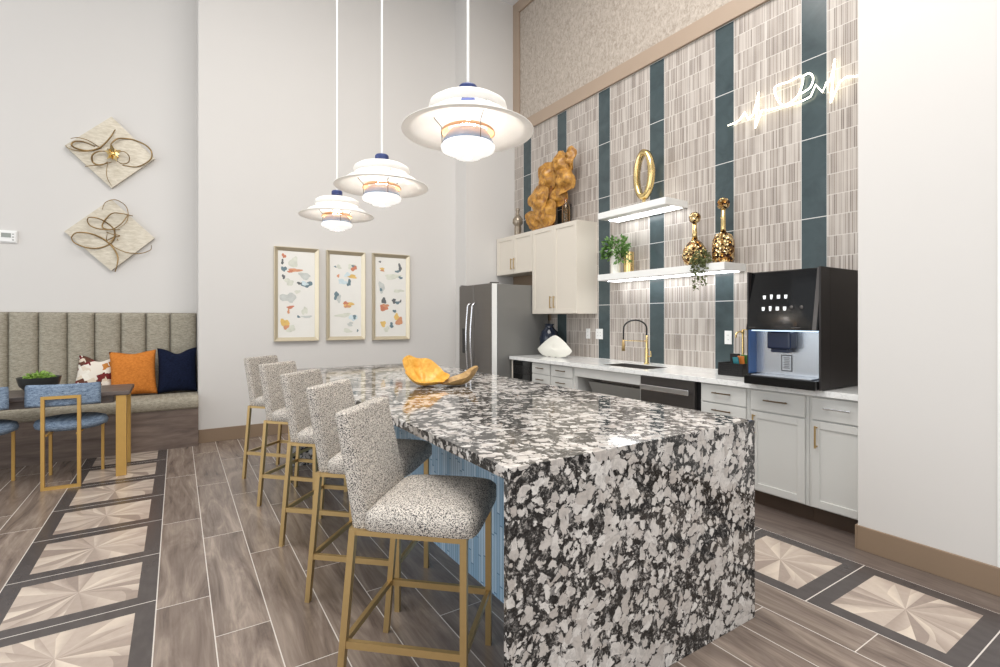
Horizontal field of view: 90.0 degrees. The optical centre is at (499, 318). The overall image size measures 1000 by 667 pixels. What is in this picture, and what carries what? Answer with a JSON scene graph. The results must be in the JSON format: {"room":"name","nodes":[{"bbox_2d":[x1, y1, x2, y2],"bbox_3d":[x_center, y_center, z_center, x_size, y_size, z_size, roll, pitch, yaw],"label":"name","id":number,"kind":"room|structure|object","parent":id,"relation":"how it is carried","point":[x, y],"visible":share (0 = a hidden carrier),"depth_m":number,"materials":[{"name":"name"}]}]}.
{"room":"common room","nodes":[
{"label":"common room","id":0,"kind":"room"},
{"bbox_2d":[0,0,196,381],"bbox_3d":[-6.328,-1.660,4.455,6.200,6.100,0.150,0,0,-33],"label":"wall","id":1,"kind":"structure","parent":0,"point":[67,67],"depth_m":5.54,"materials":[{"name":"paint"}]},
{"bbox_2d":[0,230,17,242],"bbox_3d":[-5.077,-0.850,5.153,0.150,0.130,0.029,0,0,-33],"label":"thermostat","id":2,"kind":"object","parent":1,"relation":"attached to","point":[6,236],"visible":1,"depth_m":5.15,"materials":[{"name":"white plastic"}]},
{"bbox_2d":[64,199,154,271],"bbox_3d":[-4.342,-0.932,5.581,0.800,0.816,0.110,0,0,-33],"label":"wall art","id":3,"kind":"object","parent":1,"relation":"attached to","point":[110,234],"visible":1,"depth_m":5.58,"materials":[{"name":"beige fabric"}]},
{"bbox_2d":[65,116,154,187],"bbox_3d":[-4.333,-1.865,5.574,0.800,0.800,0.132,0,0,-33],"label":"wall art","id":4,"kind":"object","parent":1,"relation":"attached to","point":[107,149],"visible":1,"depth_m":5.58,"materials":[{"name":"beige fabric"}]},
{"bbox_2d":[104,145,120,160],"bbox_3d":[-4.299,-1.839,5.549,0.153,0.180,0.052,0,0,-33],"label":"flower","id":5,"kind":"object","parent":4,"relation":"on","point":[112,153],"depth_m":5.55,"materials":[{"name":"gold metal"}]},
{"bbox_2d":[197,0,454,429],"bbox_3d":[-2.210,-1.660,6.775,3.237,6.100,0.720,0,0,-33],"label":"wall","id":6,"kind":"structure","parent":0,"point":[266,69],"depth_m":6.19,"materials":[{"name":"paint"}]},
{"bbox_2d":[198,423,287,442],"bbox_3d":[-2.010,1.315,6.465,3.237,0.150,0.016,0,0,-33],"label":"baseboard","id":7,"kind":"structure","parent":6,"relation":"attached to","point":[256,430],"depth_m":5.77,"materials":[{"name":"brown wood"}]},
{"bbox_2d":[274,246,318,341],"bbox_3d":[-2.492,-0.302,6.133,0.517,1.145,0.049,0,0,-33],"label":"framed art","id":8,"kind":"object","parent":6,"relation":"attached to","point":[296,270],"visible":1,"depth_m":6.14,"materials":[{"name":"paper"}]},
{"bbox_2d":[326,250,365,339],"bbox_3d":[-1.988,-0.301,6.459,0.494,1.142,0.049,0,0,-33],"label":"framed art","id":9,"kind":"object","parent":6,"relation":"attached to","point":[345,270],"visible":1,"depth_m":6.47,"materials":[{"name":"paper"}]},
{"bbox_2d":[372,253,409,339],"bbox_3d":[-1.477,-0.299,6.789,0.523,1.158,0.049,0,0,-33],"label":"framed art","id":10,"kind":"object","parent":6,"relation":"attached to","point":[390,272],"visible":1,"depth_m":6.80,"materials":[{"name":"paper"}]},
{"bbox_2d":[455,0,514,367],"bbox_3d":[-0.413,-1.660,7.744,0.833,6.100,1.040,0,0,-33],"label":"wall","id":11,"kind":"structure","parent":0,"point":[484,187],"depth_m":7.29,"materials":[{"name":"paint"}]},
{"bbox_2d":[0,433,999,666],"bbox_3d":[-1.646,1.440,1.258,10.600,0.100,10.700,0,0,-33],"label":"floor","id":12,"kind":"structure","parent":0,"point":[174,560],"depth_m":2.57,"materials":[{"name":"brown wood"}]},
{"bbox_2d":[0,387,18,480],"bbox_3d":[-4.227,0.965,4.020,0.504,0.850,0.604,0,0,-33],"label":"dining chair","id":13,"kind":"object","parent":12,"relation":"on","point":[6,426],"visible":1,"depth_m":4.10,"materials":[{"name":"fabric"}]},
{"bbox_2d":[24,382,107,491],"bbox_3d":[-3.738,0.965,4.354,0.504,0.850,0.604,0,0,-29],"label":"dining chair","id":14,"kind":"object","parent":12,"relation":"on","point":[42,396],"visible":1,"depth_m":4.15,"materials":[{"name":"blue fabric"}]},
{"bbox_2d":[0,384,133,475],"bbox_3d":[-4.287,1.014,4.169,1.970,0.752,0.585,0,0,-33],"label":"dining table","id":15,"kind":"object","parent":12,"relation":"on","point":[120,393],"visible":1,"depth_m":4.43,"materials":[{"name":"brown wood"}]},
{"bbox_2d":[15,370,61,390],"bbox_3d":[-4.078,0.541,4.426,0.304,0.192,0.304,0,0,-33],"label":"succulent bowl","id":16,"kind":"object","parent":15,"relation":"on","point":[39,378],"visible":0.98,"depth_m":4.36,"materials":[{"name":"grey metal"}]},
{"bbox_2d":[0,312,198,468],"bbox_3d":[-4.915,0.659,4.843,3.396,1.462,0.720,0,0,-33],"label":"banquette","id":17,"kind":"object","parent":12,"relation":"on","point":[30,342],"visible":0.69,"depth_m":5.27,"materials":[{"name":"beige fabric"}]},
{"bbox_2d":[75,355,110,384],"bbox_3d":[-4.355,0.619,5.398,0.397,0.466,0.212,0,0,-28],"label":"throw pillow","id":18,"kind":"object","parent":17,"relation":"on","point":[89,370],"visible":0.54,"depth_m":5.35,"materials":[{"name":"fabric"}]},
{"bbox_2d":[109,350,157,393],"bbox_3d":[-4.014,0.592,5.478,0.426,0.497,0.218,0,0,-38],"label":"throw pillow","id":19,"kind":"object","parent":17,"relation":"on","point":[138,369],"visible":0.8,"depth_m":5.43,"materials":[{"name":"orange fabric"}]},
{"bbox_2d":[157,347,196,393],"bbox_3d":[-3.685,0.582,5.713,0.385,0.505,0.210,0,0,-34],"label":"throw pillow","id":20,"kind":"object","parent":17,"relation":"on","point":[177,372],"visible":1,"depth_m":5.65,"materials":[{"name":"blue fabric"}]},
{"bbox_2d":[242,355,312,482],"bbox_3d":[-1.948,0.867,4.509,0.541,1.048,0.460,0,0,14],"label":"bar stool","id":21,"kind":"object","parent":12,"relation":"on","point":[251,364],"visible":0.3,"depth_m":4.37,"materials":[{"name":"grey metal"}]},
{"bbox_2d":[257,361,347,506],"bbox_3d":[-1.510,0.867,3.875,0.541,1.048,0.460,0,0,13],"label":"bar stool","id":22,"kind":"object","parent":12,"relation":"on","point":[275,409],"visible":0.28,"depth_m":3.73,"materials":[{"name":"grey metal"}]},
{"bbox_2d":[279,369,350,546],"bbox_3d":[-1.062,0.867,3.229,0.541,1.048,0.460,0,0,11],"label":"bar stool","id":23,"kind":"object","parent":12,"relation":"on","point":[294,384],"visible":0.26,"depth_m":3.08,"materials":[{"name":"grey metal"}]},
{"bbox_2d":[305,379,431,611],"bbox_3d":[-0.673,0.867,2.633,0.541,1.048,0.460,0,0,10],"label":"bar stool","id":24,"kind":"object","parent":12,"relation":"on","point":[325,400],"visible":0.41,"depth_m":2.48,"materials":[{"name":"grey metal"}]},
{"bbox_2d":[335,397,495,666],"bbox_3d":[-0.310,0.867,1.971,0.541,1.048,0.460,0,0,10],"label":"bar stool","id":25,"kind":"object","parent":12,"relation":"on","point":[384,503],"visible":1,"depth_m":1.83,"materials":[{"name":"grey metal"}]},
{"bbox_2d":[459,282,547,377],"bbox_3d":[0.004,0.446,6.863,0.988,1.828,0.862,0,0,-33],"label":"refrigerator","id":26,"kind":"object","parent":12,"relation":"on","point":[497,322],"visible":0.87,"depth_m":6.50,"materials":[{"name":"metal"}]},
{"bbox_2d":[513,360,532,380],"bbox_3d":[0.545,0.944,6.396,0.666,0.852,0.385,0,0,-33],"label":"beverage cooler","id":27,"kind":"object","parent":12,"relation":"on","point":[522,370],"visible":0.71,"depth_m":6.20,"materials":[{"name":"black glass"}]},
{"bbox_2d":[514,365,529,374],"bbox_3d":[0.267,0.635,6.216,0.005,0.102,0.335,0,0,-33],"label":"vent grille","id":28,"kind":"object","parent":27,"relation":"attached to","point":[518,369],"depth_m":6.21,"materials":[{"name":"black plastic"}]},
{"bbox_2d":[293,363,754,666],"bbox_3d":[-0.401,0.931,3.517,1.382,0.917,3.717,0,0,-33],"label":"kitchen island","id":29,"kind":"object","parent":12,"relation":"on","point":[623,529],"visible":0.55,"depth_m":2.00,"materials":[{"name":"stone"}]},
{"bbox_2d":[297,363,754,480],"bbox_3d":[-0.401,0.493,3.517,1.382,0.040,3.717,0,0,-33],"label":"island countertop","id":30,"kind":"structure","parent":29,"relation":"on","point":[509,428],"depth_m":2.33,"materials":[{"name":"stone"}]},
{"bbox_2d":[402,355,478,385],"bbox_3d":[-0.426,0.366,3.533,0.545,0.208,0.325,0,0,1],"label":"bowl","id":31,"kind":"object","parent":30,"relation":"on","point":[421,371],"visible":1,"depth_m":3.63,"materials":[{"name":"yellow wood"}]},
{"bbox_2d":[532,362,550,384],"bbox_3d":[0.745,0.952,6.076,0.694,0.876,0.356,0,0,-33],"label":"base cabinet","id":32,"kind":"object","parent":12,"relation":"on","point":[541,372],"visible":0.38,"depth_m":5.89,"materials":[{"name":"grey paint"}]},
{"bbox_2d":[551,364,575,388],"bbox_3d":[0.958,0.952,5.747,0.694,0.876,0.418,0,0,-33],"label":"base cabinet","id":33,"kind":"object","parent":12,"relation":"on","point":[563,376],"visible":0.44,"depth_m":5.55,"materials":[{"name":"grey paint"}]},
{"bbox_2d":[575,367,641,399],"bbox_3d":[1.333,0.952,5.194,0.664,0.876,0.910,0,0,-33],"label":"base cabinet","id":34,"kind":"object","parent":12,"relation":"on","point":[589,380],"visible":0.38,"depth_m":5.06,"materials":[{"name":"grey paint"}]},
{"bbox_2d":[509,354,857,400],"bbox_3d":[1.480,0.493,4.933,0.699,0.040,3.937,0,0,-33],"label":"countertop","id":35,"kind":"structure","parent":34,"relation":"on","point":[705,375],"depth_m":4.50,"materials":[{"name":"white stone"}]},
{"bbox_2d":[539,324,558,344],"bbox_3d":[0.642,0.267,6.491,0.260,0.410,0.260,0,0,-33],"label":"vase","id":36,"kind":"object","parent":35,"relation":"on","point":[549,330],"visible":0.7,"depth_m":6.42,"materials":[{"name":"ceramic"}]},
{"bbox_2d":[538,335,571,357],"bbox_3d":[0.681,0.337,6.192,0.123,0.270,0.620,0,0,-37],"label":"vase","id":37,"kind":"object","parent":35,"relation":"on","point":[554,346],"visible":1,"depth_m":6.14,"materials":[{"name":"white ceramic"}]},
{"bbox_2d":[601,363,666,386],"bbox_3d":[1.353,0.563,5.040,0.340,0.174,0.600,0,0,-33],"label":"sink","id":38,"kind":"object","parent":35,"relation":"in","point":[619,364],"visible":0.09,"depth_m":5.15,"materials":[{"name":"metal"}]},
{"bbox_2d":[621,319,650,363],"bbox_3d":[1.405,0.238,5.189,0.331,0.468,0.094,0,0,-11],"label":"kitchen faucet","id":39,"kind":"object","parent":35,"relation":"on","point":[647,356],"visible":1,"depth_m":5.22,"materials":[{"name":"gold metal"}]},
{"bbox_2d":[718,361,746,376],"bbox_3d":[2.019,0.419,4.226,0.263,0.105,0.220,0,0,-33],"label":"condiment caddy","id":40,"kind":"object","parent":35,"relation":"on","point":[727,368],"visible":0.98,"depth_m":4.14,"materials":[{"name":"black plastic"}]},
{"bbox_2d":[730,353,739,362],"bbox_3d":[1.981,0.378,4.213,0.040,0.175,0.070,0,0,-33],"label":"box","id":41,"kind":"object","parent":40,"relation":"in","point":[732,355],"visible":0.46,"depth_m":4.21,"materials":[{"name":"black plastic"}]},
{"bbox_2d":[733,357,738,363],"bbox_3d":[1.961,0.390,4.139,0.026,0.153,0.069,0,0,-21],"label":"paper packet","id":42,"kind":"object","parent":40,"relation":"in","point":[735,359],"visible":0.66,"depth_m":4.13,"materials":[{"name":"teal paper"}]},
{"bbox_2d":[737,356,744,363],"bbox_3d":[2.006,0.386,4.149,0.026,0.159,0.060,0,0,-33],"label":"paper packet","id":43,"kind":"object","parent":40,"relation":"in","point":[741,358],"visible":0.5,"depth_m":4.14,"materials":[{"name":"orange paper"}]},
{"bbox_2d":[735,329,745,354],"bbox_3d":[2.099,0.281,4.352,0.132,0.383,0.065,0,0,-33],"label":"water tap","id":44,"kind":"object","parent":35,"relation":"on","point":[742,332],"visible":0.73,"depth_m":4.38,"materials":[{"name":"gold metal"}]},
{"bbox_2d":[744,266,857,390],"bbox_3d":[2.199,0.061,3.628,0.690,0.813,0.510,0,0,-33],"label":"coffee machine","id":45,"kind":"object","parent":35,"relation":"on","point":[802,327],"visible":1,"depth_m":3.45,"materials":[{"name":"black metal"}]},
{"bbox_2d":[744,374,818,390],"bbox_3d":[1.981,0.436,3.487,0.172,0.063,0.485,0,0,-33],"label":"drip tray","id":46,"kind":"object","parent":45,"relation":"on","point":[794,381],"depth_m":3.42,"materials":[{"name":"black plastic"}]},
{"bbox_2d":[752,330,818,331],"bbox_3d":[1.993,0.083,3.495,0.060,0.008,0.450,0,0,-33],"label":"light","id":47,"kind":"object","parent":45,"relation":"on","point":[752,330],"depth_m":3.49,"materials":[{"name":"white"}]},
{"bbox_2d":[640,375,700,410],"bbox_3d":[1.714,0.954,4.531,0.705,0.872,0.603,0,0,-33],"label":"dishwasher","id":48,"kind":"object","parent":12,"relation":"on","point":[686,394],"visible":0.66,"depth_m":4.31,"materials":[{"name":"black metal"}]},
{"bbox_2d":[701,382,749,419],"bbox_3d":[2.020,0.952,4.103,0.694,0.876,0.418,0,0,-33],"label":"base cabinet","id":49,"kind":"object","parent":12,"relation":"on","point":[734,401],"visible":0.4,"depth_m":3.91,"materials":[{"name":"grey paint"}]},
{"bbox_2d":[750,388,813,520],"bbox_3d":[2.247,0.952,3.749,0.696,0.876,0.418,0,0,-33],"label":"base cabinet","id":50,"kind":"object","parent":12,"relation":"on","point":[781,419],"visible":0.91,"depth_m":3.56,"materials":[{"name":"grey paint"}]},
{"bbox_2d":[809,395,857,533],"bbox_3d":[2.455,0.952,3.426,0.696,0.876,0.348,0,0,-33],"label":"base cabinet","id":51,"kind":"object","parent":12,"relation":"on","point":[833,422],"visible":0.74,"depth_m":3.28,"materials":[{"name":"grey paint"}]},
{"bbox_2d":[500,0,518,5],"bbox_3d":[-1.646,-4.760,1.258,10.600,0.100,10.700,0,0,-33],"label":"ceiling","id":52,"kind":"structure","parent":0,"point":[511,2],"depth_m":7.42,"materials":[{"name":"paint"}]},
{"bbox_2d":[298,0,373,230],"bbox_3d":[-1.359,-2.723,4.170,0.600,3.970,0.600,0,0,-33],"label":"pendant lamp","id":53,"kind":"object","parent":52,"relation":"hanging from","point":[336,211],"visible":1,"depth_m":4.13,"materials":[{"name":"white metal"}]},
{"bbox_2d":[333,0,427,206],"bbox_3d":[-0.769,-2.723,3.256,0.600,3.970,0.600,0,0,-33],"label":"pendant lamp","id":54,"kind":"object","parent":52,"relation":"hanging from","point":[381,181],"visible":1,"depth_m":3.22,"materials":[{"name":"white metal"}]},
{"bbox_2d":[401,0,533,161],"bbox_3d":[-0.147,-2.723,2.292,0.600,3.970,0.600,0,0,-33],"label":"pendant lamp","id":55,"kind":"object","parent":52,"relation":"hanging from","point":[468,122],"visible":1,"depth_m":2.26,"materials":[{"name":"white metal"}]},
{"bbox_2d":[515,0,857,388],"bbox_3d":[1.312,-1.660,5.978,0.150,6.100,5.880,0,0,-33],"label":"wall","id":56,"kind":"structure","parent":0,"point":[789,181],"depth_m":4.90,"materials":[{"name":"tile"}]},
{"bbox_2d":[513,1,519,113],"bbox_3d":[0.247,-3.805,7.462,0.030,1.810,0.150,0,0,-33],"label":"trim","id":57,"kind":"structure","parent":56,"relation":"attached to","point":[516,14],"depth_m":7.44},
{"bbox_2d":[497,231,550,319],"bbox_3d":[0.310,-0.575,7.058,0.361,1.190,0.878,0,0,-33],"label":"upper cabinet","id":58,"kind":"object","parent":56,"relation":"attached to","point":[514,253],"visible":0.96,"depth_m":6.99,"materials":[{"name":"paint"}]},
{"bbox_2d":[513,208,522,234],"bbox_3d":[0.255,-1.377,7.164,0.150,0.410,0.150,0,0,-33],"label":"bottle","id":59,"kind":"object","parent":58,"relation":"on","point":[517,220],"visible":0.83,"depth_m":7.12,"materials":[{"name":"grey metal"}]},
{"bbox_2d":[525,145,576,230],"bbox_3d":[0.628,-1.644,6.524,0.188,0.990,1.050,0,0,-33],"label":"sculpture","id":60,"kind":"object","parent":58,"relation":"on","point":[556,177],"visible":0.98,"depth_m":6.44,"materials":[{"name":"gold metal"}]},
{"bbox_2d":[519,0,533,11],"bbox_3d":[1.559,-4.625,5.429,0.030,0.170,4.690,0,0,-33],"label":"trim","id":61,"kind":"structure","parent":56,"relation":"attached to","point":[523,4],"depth_m":7.29,"materials":[{"name":"brown wood"}]},
{"bbox_2d":[532,220,596,313],"bbox_3d":[0.787,-0.618,6.319,0.361,1.105,0.873,0,0,-33],"label":"upper cabinet","id":62,"kind":"object","parent":56,"relation":"attached to","point":[564,255],"visible":1,"depth_m":6.04,"materials":[{"name":"paint"}]},
{"bbox_2d":[562,198,569,222],"bbox_3d":[0.824,-1.339,6.246,0.104,0.335,0.104,0,0,-33],"label":"bottle","id":63,"kind":"object","parent":62,"relation":"on","point":[565,207],"visible":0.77,"depth_m":6.20,"materials":[{"name":"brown glass"}]},
{"bbox_2d":[586,329,589,338],"bbox_3d":[1.088,0.180,6.178,0.010,0.124,0.070,0,0,-33],"label":"wall outlet","id":64,"kind":"object","parent":56,"relation":"attached to","point":[587,330],"visible":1,"depth_m":6.17,"materials":[{"name":"white plastic"}]},
{"bbox_2d":[596,329,602,338],"bbox_3d":[1.193,0.180,6.014,0.010,0.124,0.115,0,0,-33],"label":"wall outlet","id":65,"kind":"object","parent":56,"relation":"attached to","point":[599,332],"visible":1,"depth_m":6.01,"materials":[{"name":"white plastic"}]},
{"bbox_2d":[598,197,687,222],"bbox_3d":[1.479,-1.137,5.267,0.339,0.072,0.915,0,0,-33],"label":"floating shelf","id":66,"kind":"object","parent":56,"relation":"attached to","point":[664,204],"visible":1,"depth_m":5.12,"materials":[{"name":"white paint"}]},
{"bbox_2d":[633,149,654,201],"bbox_3d":[1.505,-1.472,5.227,0.100,0.597,0.256,0,0,-33],"label":"ring sculpture","id":67,"kind":"object","parent":66,"relation":"on","point":[643,196],"visible":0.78,"depth_m":5.19,"materials":[{"name":"gold metal"}]},
{"bbox_2d":[527,0,769,127],"bbox_3d":[1.519,-2.815,5.492,0.030,0.170,4.840,0,0,-33],"label":"trim","id":68,"kind":"structure","parent":56,"relation":"attached to","point":[733,9],"depth_m":5.30,"materials":[{"name":"wood"}]},
{"bbox_2d":[598,262,745,281],"bbox_3d":[1.644,-0.457,5.025,0.324,0.072,1.540,0,0,-33],"label":"floating shelf","id":69,"kind":"object","parent":56,"relation":"attached to","point":[718,267],"visible":1,"depth_m":4.80,"materials":[{"name":"white paint"}]},
{"bbox_2d":[599,234,632,272],"bbox_3d":[1.298,-0.717,5.525,0.327,0.447,0.430,0,0,-33],"label":"potted plant","id":70,"kind":"object","parent":69,"relation":"on","point":[615,254],"visible":0.94,"depth_m":5.49,"materials":[{"name":"green plant"}]},
{"bbox_2d":[624,251,633,271],"bbox_3d":[1.409,-0.613,5.469,0.110,0.238,0.110,0,0,-33],"label":"vase","id":71,"kind":"object","parent":69,"relation":"on","point":[628,266],"visible":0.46,"depth_m":5.42,"materials":[{"name":"gold metal"}]},
{"bbox_2d":[682,212,706,264],"bbox_3d":[1.836,-0.751,4.715,0.230,0.515,0.230,0,0,-33],"label":"bottle","id":72,"kind":"object","parent":69,"relation":"on","point":[694,245],"visible":0.84,"depth_m":4.67,"materials":[{"name":"gold metal"}]},
{"bbox_2d":[690,248,712,290],"bbox_3d":[1.824,-0.445,4.497,0.188,0.388,0.203,0,0,-16],"label":"trailing plant","id":73,"kind":"object","parent":69,"relation":"on","point":[701,261],"visible":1,"depth_m":4.49,"materials":[{"name":"green plant"}]},
{"bbox_2d":[712,198,734,262],"bbox_3d":[2.005,-0.791,4.490,0.190,0.595,0.190,0,0,-33],"label":"bottle","id":74,"kind":"object","parent":69,"relation":"on","point":[723,245],"visible":0.96,"depth_m":4.43,"materials":[{"name":"gold metal"}]},
{"bbox_2d":[725,331,731,343],"bbox_3d":[2.102,0.170,4.607,0.010,0.124,0.070,0,0,-33],"label":"wall outlet","id":75,"kind":"object","parent":56,"relation":"attached to","point":[728,334],"visible":1,"depth_m":4.60,"materials":[{"name":"white plastic"}]},
{"bbox_2d":[728,59,857,127],"bbox_3d":[2.415,-1.831,4.098,0.036,0.329,1.165,0,0,-33],"label":"sign","id":76,"kind":"object","parent":56,"relation":"attached to","point":[833,68],"visible":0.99,"depth_m":4.05,"materials":[{"name":"white"}]},
{"bbox_2d":[858,0,996,566],"bbox_3d":[3.865,-1.660,1.287,0.950,6.100,4.770,0,0,-33],"label":"wall","id":77,"kind":"structure","parent":0,"point":[927,69],"depth_m":2.75,"materials":[{"name":"paint"}]},
{"bbox_2d":[855,523,999,596],"bbox_3d":[3.511,1.319,1.066,0.145,0.143,4.782,0,0,-33],"label":"baseboard","id":78,"kind":"structure","parent":77,"relation":"attached to","point":[969,572],"depth_m":2.73,"materials":[{"name":"brown wood"}]},
{"bbox_2d":[997,0,999,567],"bbox_3d":[2.508,-1.732,2.506,0.008,5.957,0.020,0,0,-33],"label":"trim","id":79,"kind":"structure","parent":77,"relation":"attached to","point":[998,1],"depth_m":2.51,"materials":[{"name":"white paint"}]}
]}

